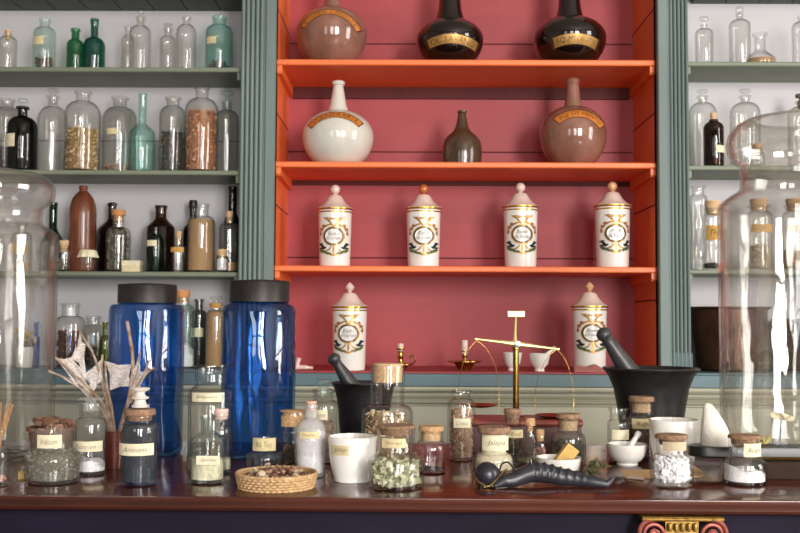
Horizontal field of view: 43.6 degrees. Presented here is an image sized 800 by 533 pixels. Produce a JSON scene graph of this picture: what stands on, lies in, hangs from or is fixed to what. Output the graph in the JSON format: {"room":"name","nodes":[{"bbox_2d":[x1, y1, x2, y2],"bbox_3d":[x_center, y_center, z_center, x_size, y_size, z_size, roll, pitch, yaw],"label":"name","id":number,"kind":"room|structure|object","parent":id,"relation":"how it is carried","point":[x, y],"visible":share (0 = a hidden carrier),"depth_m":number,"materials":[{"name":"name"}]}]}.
{"room":"pharmacy","nodes":[
{"label":"pharmacy","id":0,"kind":"room"},
{"bbox_3d":[-0.004,1.198,0.136,6.600,0.100,6.200,0,-3,1],"label":"floor","id":1,"kind":"structure","parent":0,"visible":0},
{"bbox_2d":[0,0,799,443],"bbox_3d":[0.031,0.049,2.983,4.200,2.500,0.397,0,-3,1],"label":"shelving unit","id":2,"kind":"object","parent":1,"relation":"on","point":[657,56],"visible":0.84,"depth_m":3.08,"materials":[{"name":"red paint"}]},
{"bbox_2d":[10,222,30,270],"bbox_3d":[-1.112,-0.057,2.938,0.058,0.146,0.059,0,-3,1],"label":"bottle","id":3,"kind":"object","parent":2,"relation":"on","point":[16,248],"visible":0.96,"depth_m":2.91,"materials":[{"name":"clear glass"}]},
{"bbox_2d":[5,106,37,169],"bbox_3d":[-1.117,-0.387,2.956,0.088,0.218,0.088,0,-3,1],"label":"bottle","id":4,"kind":"object","parent":2,"relation":"on","point":[21,130],"visible":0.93,"depth_m":2.92,"materials":[{"name":"black glass"}]},
{"bbox_2d":[13,327,35,367],"bbox_3d":[-1.085,0.234,2.896,0.054,0.117,0.060,-3,-4,43],"label":"flower pot","id":5,"kind":"object","parent":2,"relation":"on","point":[23,355],"visible":1,"depth_m":2.88,"materials":[{"name":"white ceramic"}]},
{"bbox_2d":[32,24,55,66],"bbox_3d":[-1.056,-0.657,2.970,0.066,0.155,0.066,0,-3,1],"label":"glass jar","id":6,"kind":"object","parent":2,"relation":"on","point":[40,62],"visible":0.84,"depth_m":2.95,"materials":[{"name":"glass"}]},
{"bbox_2d":[39,202,64,270],"bbox_3d":[-1.045,-0.087,3.010,0.072,0.213,0.072,0,-3,1],"label":"wine bottle","id":7,"kind":"object","parent":2,"relation":"on","point":[48,257],"visible":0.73,"depth_m":2.98,"materials":[{"name":"green glass"}]},
{"bbox_2d":[56,240,69,269],"bbox_3d":[-0.980,-0.030,2.916,0.049,0.092,0.049,0,-3,1],"label":"jar","id":8,"kind":"object","parent":2,"relation":"on","point":[64,264],"visible":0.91,"depth_m":2.91,"materials":[{"name":"clear glass"}]},
{"bbox_2d":[53,308,85,367],"bbox_3d":[-0.958,0.200,2.903,0.087,0.187,0.087,0,-3,1],"label":"glass jar","id":9,"kind":"object","parent":2,"relation":"on","point":[68,342],"visible":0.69,"depth_m":2.87,"materials":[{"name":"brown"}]},
{"bbox_2d":[63,95,100,169],"bbox_3d":[-0.940,-0.398,2.960,0.106,0.242,0.106,0,-3,1],"label":"glass jar","id":10,"kind":"object","parent":2,"relation":"on","point":[82,145],"visible":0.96,"depth_m":2.92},
{"bbox_2d":[68,186,96,270],"bbox_3d":[-0.936,-0.111,2.950,0.078,0.255,0.078,0,-3,1],"label":"bottle","id":11,"kind":"object","parent":2,"relation":"on","point":[82,211],"visible":0.9,"depth_m":2.92,"materials":[{"name":"ceramic"}]},
{"bbox_2d":[84,345,103,366],"bbox_3d":[-0.915,0.223,2.982,0.072,0.150,0.072,0,-3,1],"label":"glass jar","id":12,"kind":"object","parent":2,"relation":"on","point":[89,360],"visible":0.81,"depth_m":2.96,"materials":[{"name":"glass"}]},
{"bbox_2d":[96,202,125,271],"bbox_3d":[-0.873,-0.086,3.028,0.084,0.216,0.084,0,-3,1],"label":"bottle","id":13,"kind":"object","parent":2,"relation":"on","point":[102,244],"visible":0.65,"depth_m":2.99,"materials":[{"name":"black glass"}]},
{"bbox_2d":[105,209,130,270],"bbox_3d":[-0.828,-0.075,2.937,0.073,0.184,0.073,0,-3,1],"label":"bottle","id":14,"kind":"object","parent":2,"relation":"on","point":[117,245],"visible":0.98,"depth_m":2.92,"materials":[{"name":"clear glass"}]},
{"bbox_2d":[101,106,136,169],"bbox_3d":[-0.849,-0.393,3.024,0.102,0.239,0.102,0,-3,1],"label":"glass jar","id":15,"kind":"object","parent":2,"relation":"on","point":[115,166],"visible":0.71,"depth_m":2.98,"materials":[{"name":"glass"}]},
{"bbox_2d":[0,271,237,279],"bbox_3d":[-1.266,0.025,2.986,1.607,0.014,0.200,0,-3,1],"label":"shelf","id":16,"kind":"object","parent":2,"relation":"attached to","point":[4,275],"depth_m":2.89,"materials":[{"name":"green paint"}]},
{"bbox_2d":[0,170,239,183],"bbox_3d":[-1.264,-0.269,3.002,1.607,0.014,0.200,0,-3,1],"label":"shelf","id":17,"kind":"object","parent":2,"relation":"attached to","point":[6,176],"depth_m":2.94,"materials":[{"name":"green paint"}]},
{"bbox_2d":[0,67,240,87],"bbox_3d":[-1.262,-0.571,3.018,1.607,0.014,0.200,0,-3,1],"label":"shelf","id":18,"kind":"object","parent":2,"relation":"attached to","point":[10,77],"depth_m":2.98,"materials":[{"name":"green paint"}]},
{"bbox_2d":[121,260,142,271],"bbox_3d":[-0.780,0.000,2.917,0.054,0.033,0.037,0,-3,1],"label":"box","id":19,"kind":"object","parent":2,"relation":"on","point":[127,265],"visible":0.88,"depth_m":2.90,"materials":[{"name":"paper"}]},
{"bbox_2d":[146,227,163,271],"bbox_3d":[-0.713,-0.049,2.914,0.049,0.131,0.050,0,-3,1],"label":"bottle","id":20,"kind":"object","parent":2,"relation":"on","point":[154,251],"visible":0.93,"depth_m":2.89,"materials":[{"name":"green glass"}]},
{"bbox_2d":[146,205,174,271],"bbox_3d":[-0.720,-0.081,3.006,0.084,0.205,0.084,0,-3,1],"label":"bottle","id":21,"kind":"object","parent":2,"relation":"on","point":[166,229],"visible":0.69,"depth_m":2.98,"materials":[{"name":"brown glass"}]},
{"bbox_2d":[158,110,185,169],"bbox_3d":[-0.676,-0.389,2.972,0.080,0.228,0.080,0,-3,1],"label":"glass jar","id":22,"kind":"object","parent":2,"relation":"on","point":[172,142],"visible":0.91,"depth_m":2.94,"materials":[{"name":"glass"}]},
{"bbox_2d":[169,290,195,368],"bbox_3d":[-0.633,0.182,2.911,0.073,0.227,0.073,0,-3,1],"label":"bottle","id":23,"kind":"object","parent":2,"relation":"on","point":[183,296],"visible":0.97,"depth_m":2.89,"materials":[{"name":"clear glass"}]},
{"bbox_2d":[182,200,201,271],"bbox_3d":[-0.627,-0.089,3.026,0.057,0.224,0.057,0,-3,1],"label":"bottle","id":24,"kind":"object","parent":2,"relation":"on","point":[193,205],"visible":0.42,"depth_m":3.01,"materials":[{"name":"black glass"}]},
{"bbox_2d":[186,215,215,271],"bbox_3d":[-0.586,-0.083,2.945,0.082,0.204,0.082,0,-3,1],"label":"glass bottle","id":25,"kind":"object","parent":2,"relation":"on","point":[200,231],"visible":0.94,"depth_m":2.91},
{"bbox_2d":[184,91,218,169],"bbox_3d":[-0.587,-0.403,2.957,0.100,0.255,0.100,0,-3,1],"label":"glass jar","id":26,"kind":"object","parent":2,"relation":"on","point":[201,146],"visible":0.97,"depth_m":2.92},
{"bbox_2d":[204,303,226,368],"bbox_3d":[-0.534,0.191,2.900,0.061,0.210,0.061,0,-3,1],"label":"bottle","id":27,"kind":"object","parent":2,"relation":"on","point":[214,320],"visible":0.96,"depth_m":2.88,"materials":[{"name":"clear glass"}]},
{"bbox_2d":[206,19,231,67],"bbox_3d":[-0.537,-0.659,2.970,0.082,0.165,0.083,0,-3,1],"label":"glass jar","id":28,"kind":"object","parent":2,"relation":"on","point":[212,39],"visible":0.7,"depth_m":2.94,"materials":[{"name":"glass"}]},
{"bbox_2d":[217,249,226,270],"bbox_3d":[-0.516,-0.017,2.901,0.035,0.067,0.035,0,-3,1],"label":"jar","id":29,"kind":"object","parent":2,"relation":"on","point":[222,253],"visible":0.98,"depth_m":2.89,"materials":[{"name":"clear glass"}]},
{"bbox_2d":[219,211,238,271],"bbox_3d":[-0.503,-0.072,2.943,0.059,0.182,0.059,0,-3,1],"label":"bottle","id":30,"kind":"object","parent":2,"relation":"on","point":[231,266],"visible":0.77,"depth_m":2.93,"materials":[{"name":"clear glass"}]},
{"bbox_2d":[223,186,238,271],"bbox_3d":[-0.508,-0.110,3.026,0.051,0.266,0.051,0,-3,1],"label":"bottle","id":31,"kind":"object","parent":2,"relation":"on","point":[231,233],"visible":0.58,"depth_m":3.00,"materials":[{"name":"black glass"}]},
{"bbox_2d":[296,0,366,59],"bbox_3d":[-0.204,-0.752,3.007,0.213,0.308,0.213,0,-3,1],"label":"flask","id":32,"kind":"object","parent":2,"relation":"on","point":[331,30],"visible":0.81,"depth_m":2.92,"materials":[{"name":"ceramic"}]},
{"bbox_2d":[317,185,352,265],"bbox_3d":[-0.192,-0.120,2.953,0.108,0.244,0.108,0,-3,1],"label":"jar","id":33,"kind":"object","parent":2,"relation":"on","point":[334,216],"visible":0.94,"depth_m":2.91,"materials":[{"name":"white ceramic"}]},
{"bbox_2d":[302,80,373,161],"bbox_3d":[-0.185,-0.428,2.989,0.213,0.257,0.213,0,-3,1],"label":"flask","id":34,"kind":"object","parent":2,"relation":"on","point":[337,133],"visible":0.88,"depth_m":2.91,"materials":[{"name":"white ceramic"}]},
{"bbox_2d":[331,282,368,370],"bbox_3d":[-0.145,0.170,2.867,0.109,0.252,0.109,0,-3,1],"label":"jar","id":35,"kind":"object","parent":2,"relation":"on","point":[349,313],"visible":0.96,"depth_m":2.82,"materials":[{"name":"white ceramic"}]},
{"bbox_2d":[405,184,441,265],"bbox_3d":[0.069,-0.120,2.950,0.110,0.246,0.110,0,-3,1],"label":"jar","id":36,"kind":"object","parent":2,"relation":"on","point":[423,215],"visible":0.95,"depth_m":2.91,"materials":[{"name":"white ceramic"}]},
{"bbox_2d":[416,0,483,59],"bbox_3d":[0.150,-0.757,3.003,0.201,0.320,0.201,0,-3,1],"label":"flask","id":37,"kind":"object","parent":2,"relation":"on","point":[450,36],"visible":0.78,"depth_m":2.93,"materials":[{"name":"black glass"}]},
{"bbox_2d":[442,110,481,161],"bbox_3d":[0.184,-0.381,2.973,0.118,0.165,0.118,0,-3,1],"label":"flask","id":38,"kind":"object","parent":2,"relation":"on","point":[461,145],"visible":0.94,"depth_m":2.93,"materials":[{"name":"brown ceramic"}]},
{"bbox_2d":[447,340,481,369],"bbox_3d":[0.188,0.257,2.909,0.102,0.086,0.102,0,-3,1],"label":"candlestick","id":39,"kind":"object","parent":2,"relation":"on","point":[468,364],"visible":0.94,"depth_m":2.90,"materials":[{"name":"gold metal"}]},
{"bbox_2d":[275,265,656,276],"bbox_3d":[0.189,0.015,3.017,1.097,0.016,0.290,0,-3,1],"label":"shelf","id":40,"kind":"object","parent":2,"relation":"attached to","point":[280,270],"depth_m":2.88,"materials":[{"name":"orange paint"}]},
{"bbox_2d":[276,161,655,181],"bbox_3d":[0.191,-0.286,3.033,1.097,0.016,0.290,0,-3,1],"label":"shelf","id":41,"kind":"object","parent":2,"relation":"attached to","point":[291,171],"depth_m":2.97,"materials":[{"name":"orange paint"}]},
{"bbox_2d":[277,59,654,87],"bbox_3d":[0.192,-0.585,3.049,1.097,0.017,0.290,0,-3,1],"label":"shelf","id":42,"kind":"object","parent":2,"relation":"attached to","point":[298,73],"depth_m":3.00,"materials":[{"name":"orange paint"}]},
{"bbox_2d":[502,183,538,266],"bbox_3d":[0.355,-0.122,2.947,0.110,0.252,0.110,0,-3,1],"label":"jar","id":43,"kind":"object","parent":2,"relation":"on","point":[520,214],"visible":0.96,"depth_m":2.90,"materials":[{"name":"white ceramic"}]},
{"bbox_2d":[529,353,549,370],"bbox_3d":[0.397,0.273,2.846,0.060,0.050,0.060,0,-3,1],"label":"mortar","id":44,"kind":"object","parent":2,"relation":"on","point":[537,360],"visible":0.94,"depth_m":2.83,"materials":[{"name":"white ceramic"}]},
{"bbox_2d":[533,0,605,59],"bbox_3d":[0.508,-0.762,3.000,0.216,0.333,0.216,0,-3,1],"label":"flask","id":45,"kind":"object","parent":2,"relation":"on","point":[570,35],"visible":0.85,"depth_m":2.92,"materials":[{"name":"black glass"}]},
{"bbox_2d":[539,78,606,162],"bbox_3d":[0.516,-0.428,2.982,0.198,0.265,0.198,0,-3,1],"label":"flask","id":46,"kind":"object","parent":2,"relation":"on","point":[573,132],"visible":0.91,"depth_m":2.91,"materials":[{"name":"ceramic"}]},
{"bbox_2d":[573,364,604,371],"bbox_3d":[0.574,0.285,2.803,0.174,0.022,0.028,0,-3,1],"label":"folded cloth","id":47,"kind":"object","parent":2,"relation":"on","point":[591,368],"visible":0.41,"depth_m":2.79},
{"bbox_2d":[570,282,608,367],"bbox_3d":[0.548,0.172,2.889,0.108,0.258,0.108,0,-3,1],"label":"jar","id":48,"kind":"object","parent":2,"relation":"on","point":[589,313],"visible":0.86,"depth_m":2.85,"materials":[{"name":"white ceramic"}]},
{"bbox_2d":[593,182,631,266],"bbox_3d":[0.626,-0.122,2.945,0.111,0.256,0.111,0,-3,1],"label":"jar","id":49,"kind":"object","parent":2,"relation":"on","point":[612,213],"visible":0.95,"depth_m":2.90,"materials":[{"name":"white ceramic"}]},
{"bbox_2d":[703,112,723,165],"bbox_3d":[0.914,-0.369,2.914,0.058,0.159,0.059,0,-3,1],"label":"bottle","id":50,"kind":"object","parent":2,"relation":"on","point":[713,130],"visible":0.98,"depth_m":2.89,"materials":[{"name":"black glass"}]},
{"bbox_2d":[702,200,724,268],"bbox_3d":[0.911,-0.091,2.909,0.061,0.202,0.062,0,-3,1],"label":"jar","id":51,"kind":"object","parent":2,"relation":"on","point":[713,232],"visible":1,"depth_m":2.89,"materials":[{"name":"clear glass"}]},
{"bbox_2d":[691,306,771,371],"bbox_3d":[0.961,0.212,2.925,0.239,0.186,0.239,0,-3,1],"label":"pot","id":52,"kind":"object","parent":2,"relation":"on","point":[742,330],"visible":0.94,"depth_m":2.84,"materials":[{"name":"ceramic"}]},
{"bbox_2d":[688,62,799,82],"bbox_3d":[1.482,-0.579,2.990,1.304,0.014,0.200,0,-3,1],"label":"shelf","id":53,"kind":"object","parent":2,"relation":"attached to","point":[701,72],"depth_m":2.97,"materials":[{"name":"green paint"}]},
{"bbox_2d":[689,165,799,179],"bbox_3d":[1.480,-0.276,2.974,1.304,0.014,0.200,0,-3,1],"label":"shelf","id":54,"kind":"object","parent":2,"relation":"attached to","point":[697,172],"depth_m":2.92,"materials":[{"name":"green paint"}]},
{"bbox_2d":[690,269,799,277],"bbox_3d":[1.479,0.023,2.958,1.304,0.014,0.200,0,-3,1],"label":"shelf","id":55,"kind":"object","parent":2,"relation":"attached to","point":[694,273],"depth_m":2.87,"materials":[{"name":"green paint"}]},
{"bbox_2d":[745,198,773,268],"bbox_3d":[1.049,-0.093,2.918,0.076,0.209,0.077,0,-3,1],"label":"jar","id":56,"kind":"object","parent":2,"relation":"on","point":[759,254],"visible":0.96,"depth_m":2.90,"materials":[{"name":"clear glass"}]},
{"bbox_2d":[772,319,799,371],"bbox_3d":[1.211,0.230,2.922,0.231,0.153,0.231,0,-3,1],"label":"pot","id":57,"kind":"object","parent":2,"relation":"on","point":[788,330],"visible":1,"depth_m":2.88,"materials":[{"name":"ceramic"}]},
{"bbox_2d":[781,198,799,268],"bbox_3d":[1.151,-0.093,2.917,0.070,0.210,0.071,0,-3,1],"label":"jar","id":58,"kind":"object","parent":2,"relation":"on","point":[791,258],"visible":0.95,"depth_m":2.90,"materials":[{"name":"clear glass"}]},
{"bbox_2d":[0,440,799,532],"bbox_3d":[0.013,0.777,1.617,3.400,0.900,0.621,0,-3,1],"label":"countertop","id":59,"kind":"structure","parent":1,"relation":"on","point":[448,502],"depth_m":1.36,"materials":[{"name":"brown wood"}]},
{"bbox_2d":[0,447,10,486],"bbox_3d":[-0.577,0.273,1.429,0.039,0.079,0.039,0,-3,1],"label":"glass bottle","id":60,"kind":"object","parent":59,"relation":"on","point":[2,478],"visible":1,"depth_m":1.43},
{"bbox_2d":[0,402,12,448],"bbox_3d":[-0.569,0.249,1.431,0.030,0.109,0.010,0,-3,1],"label":"twigs","id":61,"kind":"object","parent":60,"relation":"in","point":[7,413],"visible":1,"depth_m":1.43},
{"bbox_2d":[0,167,58,461],"bbox_3d":[-0.713,0.081,1.746,0.218,0.495,0.218,-2,-4,38],"label":"jar","id":62,"kind":"object","parent":59,"relation":"on","point":[11,451],"visible":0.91,"depth_m":1.74,"materials":[{"name":"clear glass"}]},
{"bbox_2d":[26,415,77,452],"bbox_3d":[-0.554,0.280,1.593,0.079,0.083,0.077,0,-3,1],"label":"jar","id":63,"kind":"object","parent":59,"relation":"on","point":[57,425],"visible":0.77,"depth_m":1.57,"materials":[{"name":"glass"}]},
{"bbox_2d":[23,427,83,485],"bbox_3d":[-0.506,0.277,1.463,0.084,0.077,0.084,0,-3,1],"label":"jar","id":64,"kind":"object","parent":59,"relation":"on","point":[58,464],"visible":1,"depth_m":1.44,"materials":[{"name":"clear glass"}]},
{"bbox_2d":[73,397,107,476],"bbox_3d":[-0.476,0.261,1.538,0.051,0.117,0.052,0,-3,1],"label":"jar","id":65,"kind":"object","parent":59,"relation":"on","point":[96,464],"visible":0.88,"depth_m":1.52,"materials":[{"name":"clear glass"}]},
{"bbox_2d":[105,429,121,468],"bbox_3d":[-0.459,0.294,1.611,0.033,0.059,0.033,0,-3,1],"label":"cup","id":66,"kind":"object","parent":59,"relation":"on","point":[112,439],"visible":0.69,"depth_m":1.60,"materials":[{"name":"paint"}]},
{"bbox_2d":[48,321,154,431],"bbox_3d":[-0.477,0.189,1.609,0.171,0.202,0.044,0,-3,1],"label":"dry branches","id":67,"kind":"object","parent":66,"relation":"in","point":[119,374],"visible":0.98,"depth_m":1.61,"materials":[{"name":"plant"}]},
{"bbox_2d":[119,387,158,486],"bbox_3d":[-0.377,0.245,1.445,0.055,0.140,0.056,0,-3,1],"label":"jar","id":68,"kind":"object","parent":59,"relation":"on","point":[137,448],"visible":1,"depth_m":1.43,"materials":[{"name":"clear glass"}]},
{"bbox_2d":[106,283,184,456],"bbox_3d":[-0.452,0.181,1.781,0.132,0.303,0.132,0,-3,1],"label":"jar","id":69,"kind":"object","parent":59,"relation":"on","point":[162,294],"visible":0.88,"depth_m":1.75,"materials":[{"name":"blue glass"}]},
{"bbox_2d":[191,432,223,484],"bbox_3d":[-0.282,0.267,1.464,0.052,0.098,0.053,0,-3,1],"label":"bottle","id":70,"kind":"object","parent":59,"relation":"on","point":[204,468],"visible":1,"depth_m":1.44,"materials":[{"name":"clear glass"}]},
{"bbox_2d":[187,365,233,440],"bbox_3d":[-0.310,0.243,1.637,0.074,0.165,0.075,0,-3,1],"label":"jar","id":71,"kind":"object","parent":59,"relation":"on","point":[196,397],"visible":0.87,"depth_m":1.60,"materials":[{"name":"clear glass"}]},
{"bbox_2d":[210,408,232,474],"bbox_3d":[-0.279,0.272,1.556,0.036,0.100,0.036,0,-3,1],"label":"jar","id":72,"kind":"object","parent":59,"relation":"on","point":[219,413],"visible":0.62,"depth_m":1.55,"materials":[{"name":"clear glass"}]},
{"bbox_2d":[220,279,295,459],"bbox_3d":[-0.249,0.177,1.763,0.130,0.310,0.130,0,-3,1],"label":"jar","id":73,"kind":"object","parent":59,"relation":"on","point":[256,290],"visible":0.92,"depth_m":1.73,"materials":[{"name":"blue glass"}]},
{"bbox_2d":[245,438,284,462],"bbox_3d":[-0.207,0.292,1.541,0.061,0.058,0.061,0,-3,1],"label":"jar","id":74,"kind":"object","parent":59,"relation":"on","point":[259,444],"visible":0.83,"depth_m":1.52,"materials":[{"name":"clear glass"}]},
{"bbox_2d":[235,465,317,493],"bbox_3d":[-0.176,0.303,1.428,0.118,0.023,0.118,3,-4,-44],"label":"wicker tray","id":75,"kind":"object","parent":59,"relation":"on","point":[272,485],"visible":0.88,"depth_m":1.38,"materials":[{"name":"wicker"}]},
{"bbox_2d":[246,462,305,477],"bbox_3d":[-0.175,0.296,1.427,0.099,0.032,0.100,2,-4,-30],"label":"pods","id":76,"kind":"object","parent":75,"relation":"in","point":[274,471],"visible":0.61,"depth_m":1.41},
{"bbox_2d":[280,409,306,465],"bbox_3d":[-0.168,0.274,1.573,0.043,0.097,0.043,0,-3,1],"label":"jar","id":77,"kind":"object","parent":59,"relation":"on","point":[290,417],"visible":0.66,"depth_m":1.56,"materials":[{"name":"clear glass"}]},
{"bbox_2d":[294,401,326,477],"bbox_3d":[-0.136,0.263,1.530,0.051,0.114,0.051,0,-3,1],"label":"bottle","id":78,"kind":"object","parent":59,"relation":"on","point":[310,443],"visible":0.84,"depth_m":1.51,"materials":[{"name":"clear glass"}]},
{"bbox_2d":[309,379,335,463],"bbox_3d":[-0.130,0.260,1.688,0.053,0.138,0.054,0,-3,1],"label":"jar","id":79,"kind":"object","parent":59,"relation":"on","point":[326,425],"visible":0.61,"depth_m":1.67,"materials":[{"name":"clear glass"}]},
{"bbox_2d":[328,433,376,483],"bbox_3d":[-0.071,0.285,1.487,0.073,0.067,0.073,0,-3,1],"label":"beaker","id":80,"kind":"object","parent":59,"relation":"on","point":[350,454],"visible":1,"depth_m":1.46,"materials":[{"name":"ceramic"}]},
{"bbox_2d":[332,380,396,432],"bbox_3d":[-0.067,0.277,1.859,0.122,0.124,0.122,0,-3,1],"label":"mortar","id":81,"kind":"object","parent":59,"relation":"on","point":[352,399],"visible":0.5,"depth_m":1.82,"materials":[{"name":"stone"}]},
{"bbox_2d":[328,353,359,383],"bbox_3d":[-0.090,0.220,1.867,0.091,0.118,0.043,1,-3,-5],"label":"pestle","id":82,"kind":"object","parent":81,"relation":"in","point":[344,375],"visible":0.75,"depth_m":1.85,"materials":[{"name":"stone"}]},
{"bbox_2d":[363,363,412,460],"bbox_3d":[-0.021,0.243,1.642,0.084,0.168,0.084,0,-3,1],"label":"jar","id":83,"kind":"object","parent":59,"relation":"on","point":[382,372],"visible":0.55,"depth_m":1.62,"materials":[{"name":"clear glass"}]},
{"bbox_2d":[367,423,422,491],"bbox_3d":[-0.006,0.271,1.427,0.081,0.090,0.081,0,-3,1],"label":"jar","id":84,"kind":"object","parent":59,"relation":"on","point":[394,473],"visible":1,"depth_m":1.41,"materials":[{"name":"clear glass"}]},
{"bbox_2d":[416,425,447,474],"bbox_3d":[0.049,0.287,1.575,0.052,0.073,0.052,0,-3,1],"label":"jar","id":85,"kind":"object","parent":59,"relation":"on","point":[428,432],"visible":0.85,"depth_m":1.56,"materials":[{"name":"clear glass"}]},
{"bbox_2d":[447,400,475,461],"bbox_3d":[0.105,0.272,1.717,0.048,0.119,0.049,0,-3,1],"label":"glass jar","id":86,"kind":"object","parent":59,"relation":"on","point":[461,432],"visible":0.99,"depth_m":1.70,"materials":[{"name":"glass"}]},
{"bbox_2d":[473,461,513,488],"bbox_3d":[0.132,0.300,1.444,0.056,0.038,0.037,2,-3,-25],"label":"metal pomander","id":87,"kind":"object","parent":59,"relation":"on","point":[486,474],"visible":0.98,"depth_m":1.43,"materials":[{"name":"black metal"}]},
{"bbox_2d":[475,425,512,471],"bbox_3d":[0.148,0.288,1.574,0.065,0.073,0.065,0,-3,1],"label":"jar","id":88,"kind":"object","parent":59,"relation":"on","point":[494,438],"visible":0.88,"depth_m":1.55,"materials":[{"name":"clear glass"}]},
{"bbox_2d":[504,408,523,460],"bbox_3d":[0.195,0.290,1.730,0.045,0.086,0.046,0,-3,1],"label":"jar","id":89,"kind":"object","parent":59,"relation":"on","point":[512,415],"visible":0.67,"depth_m":1.72,"materials":[{"name":"clear glass"}]},
{"bbox_2d":[514,418,535,467],"bbox_3d":[0.213,0.289,1.642,0.052,0.080,0.052,0,-3,1],"label":"bottle","id":90,"kind":"object","parent":59,"relation":"on","point":[529,422],"visible":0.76,"depth_m":1.64,"materials":[{"name":"clear glass"}]},
{"bbox_2d":[471,415,582,453],"bbox_3d":[0.229,0.309,1.844,0.200,0.061,0.104,0,-3,1],"label":"case","id":91,"kind":"object","parent":59,"relation":"on","point":[550,426],"visible":0.4,"depth_m":1.79,"materials":[{"name":"brown wood"}]},
{"bbox_2d":[459,311,573,418],"bbox_3d":[0.215,0.181,1.851,0.213,0.197,0.073,0,-3,1],"label":"balance scale","id":92,"kind":"object","parent":91,"relation":"on","point":[516,344],"visible":0.84,"depth_m":1.85,"materials":[{"name":"metal"}]},
{"bbox_2d":[532,429,547,457],"bbox_3d":[0.238,0.304,1.699,0.029,0.055,0.029,0,-3,1],"label":"bottle","id":93,"kind":"object","parent":59,"relation":"on","point":[541,450],"visible":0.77,"depth_m":1.69,"materials":[{"name":"clear glass"}]},
{"bbox_2d":[493,461,613,487],"bbox_3d":[0.220,0.299,1.441,0.173,0.035,0.041,0,-3,1],"label":"ridged horn","id":94,"kind":"object","parent":59,"relation":"on","point":[537,472],"visible":1,"depth_m":1.43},
{"bbox_2d":[536,454,580,470],"bbox_3d":[0.249,0.312,1.569,0.071,0.026,0.071,0,-3,1],"label":"dish","id":95,"kind":"object","parent":59,"relation":"on","point":[574,464],"visible":0.44,"depth_m":1.54,"materials":[{"name":"ceramic"}]},
{"bbox_2d":[553,442,578,459],"bbox_3d":[0.258,0.300,1.569,0.044,0.048,0.018,0,-3,1],"label":"block","id":96,"kind":"object","parent":95,"relation":"in","point":[568,452],"visible":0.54,"depth_m":1.56,"materials":[{"name":"yellow"}]},
{"bbox_2d":[554,412,585,456],"bbox_3d":[0.285,0.290,1.693,0.058,0.083,0.058,0,-3,1],"label":"jar","id":97,"kind":"object","parent":59,"relation":"on","point":[568,421],"visible":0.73,"depth_m":1.68,"materials":[{"name":"clear glass"}]},
{"bbox_2d":[582,457,610,476],"bbox_3d":[0.300,0.308,1.532,0.039,0.028,0.050,0,-3,1],"label":"herb sprig","id":98,"kind":"object","parent":59,"relation":"on","point":[592,468],"visible":0.96,"depth_m":1.52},
{"bbox_2d":[607,441,646,465],"bbox_3d":[0.379,0.313,1.669,0.066,0.035,0.066,0,-3,1],"label":"mortar","id":99,"kind":"object","parent":59,"relation":"on","point":[624,455],"visible":0.99,"depth_m":1.65,"materials":[{"name":"white ceramic"}]},
{"bbox_2d":[619,470,654,477],"bbox_3d":[0.385,0.325,1.567,0.080,0.001,0.090,0,-3,1],"label":"paper packet","id":100,"kind":"object","parent":59,"relation":"on","point":[646,473],"visible":0.64,"depth_m":1.58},
{"bbox_2d":[628,395,654,460],"bbox_3d":[0.421,0.280,1.741,0.049,0.109,0.050,0,-3,1],"label":"jar","id":101,"kind":"object","parent":59,"relation":"on","point":[640,403],"visible":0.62,"depth_m":1.73,"materials":[{"name":"clear glass"}]},
{"bbox_2d":[602,365,700,455],"bbox_3d":[0.463,0.264,1.844,0.177,0.154,0.177,0,-3,1],"label":"mortar","id":102,"kind":"object","parent":59,"relation":"on","point":[669,386],"visible":0.59,"depth_m":1.79,"materials":[{"name":"stone"}]},
{"bbox_2d":[596,327,638,368],"bbox_3d":[0.422,0.185,1.845,0.117,0.145,0.050,1,-3,-19],"label":"pestle","id":103,"kind":"object","parent":102,"relation":"in","point":[618,355],"visible":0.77,"depth_m":1.83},
{"bbox_2d":[652,432,693,487],"bbox_3d":[0.395,0.281,1.456,0.062,0.074,0.062,0,-3,1],"label":"jar","id":104,"kind":"object","parent":59,"relation":"on","point":[668,469],"visible":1,"depth_m":1.44,"materials":[{"name":"clear glass"}]},
{"bbox_2d":[648,417,697,468],"bbox_3d":[0.447,0.289,1.634,0.079,0.080,0.079,0,-3,1],"label":"beaker","id":105,"kind":"object","parent":59,"relation":"on","point":[689,426],"visible":0.5,"depth_m":1.61,"materials":[{"name":"beige ceramic"}]},
{"bbox_2d":[687,443,799,475],"bbox_3d":[0.590,0.302,1.555,0.282,0.047,0.054,0,-3,1],"label":"board","id":106,"kind":"object","parent":59,"relation":"on","point":[770,450],"visible":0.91,"depth_m":1.53,"materials":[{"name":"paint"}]},
{"bbox_2d":[700,403,731,446],"bbox_3d":[0.493,0.246,1.559,0.049,0.065,0.039,0,-3,1],"label":"cone","id":107,"kind":"object","parent":106,"relation":"on","point":[714,432],"visible":0.98,"depth_m":1.55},
{"bbox_2d":[770,411,794,445],"bbox_3d":[0.596,0.253,1.561,0.036,0.052,0.024,0,-3,1],"label":"mushroom","id":108,"kind":"object","parent":106,"relation":"on","point":[782,416],"visible":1,"depth_m":1.56,"materials":[{"name":"beige"}]},
{"bbox_2d":[724,433,767,487],"bbox_3d":[0.508,0.284,1.474,0.064,0.073,0.064,0,-3,1],"label":"jar","id":109,"kind":"object","parent":59,"relation":"on","point":[752,448],"visible":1,"depth_m":1.46,"materials":[{"name":"clear glass"}]},
{"bbox_2d":[717,109,799,462],"bbox_3d":[0.714,0.036,1.768,0.288,0.603,0.288,0,-3,1],"label":"jar","id":110,"kind":"object","parent":59,"relation":"on","point":[793,110],"visible":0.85,"depth_m":1.80,"materials":[{"name":"clear glass"}]},
{"bbox_2d":[752,458,799,479],"bbox_3d":[0.624,0.312,1.544,0.140,0.027,0.060,0,-3,1],"label":"box","id":111,"kind":"object","parent":59,"relation":"on","point":[779,469],"visible":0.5,"depth_m":1.51,"materials":[{"name":"wood"}]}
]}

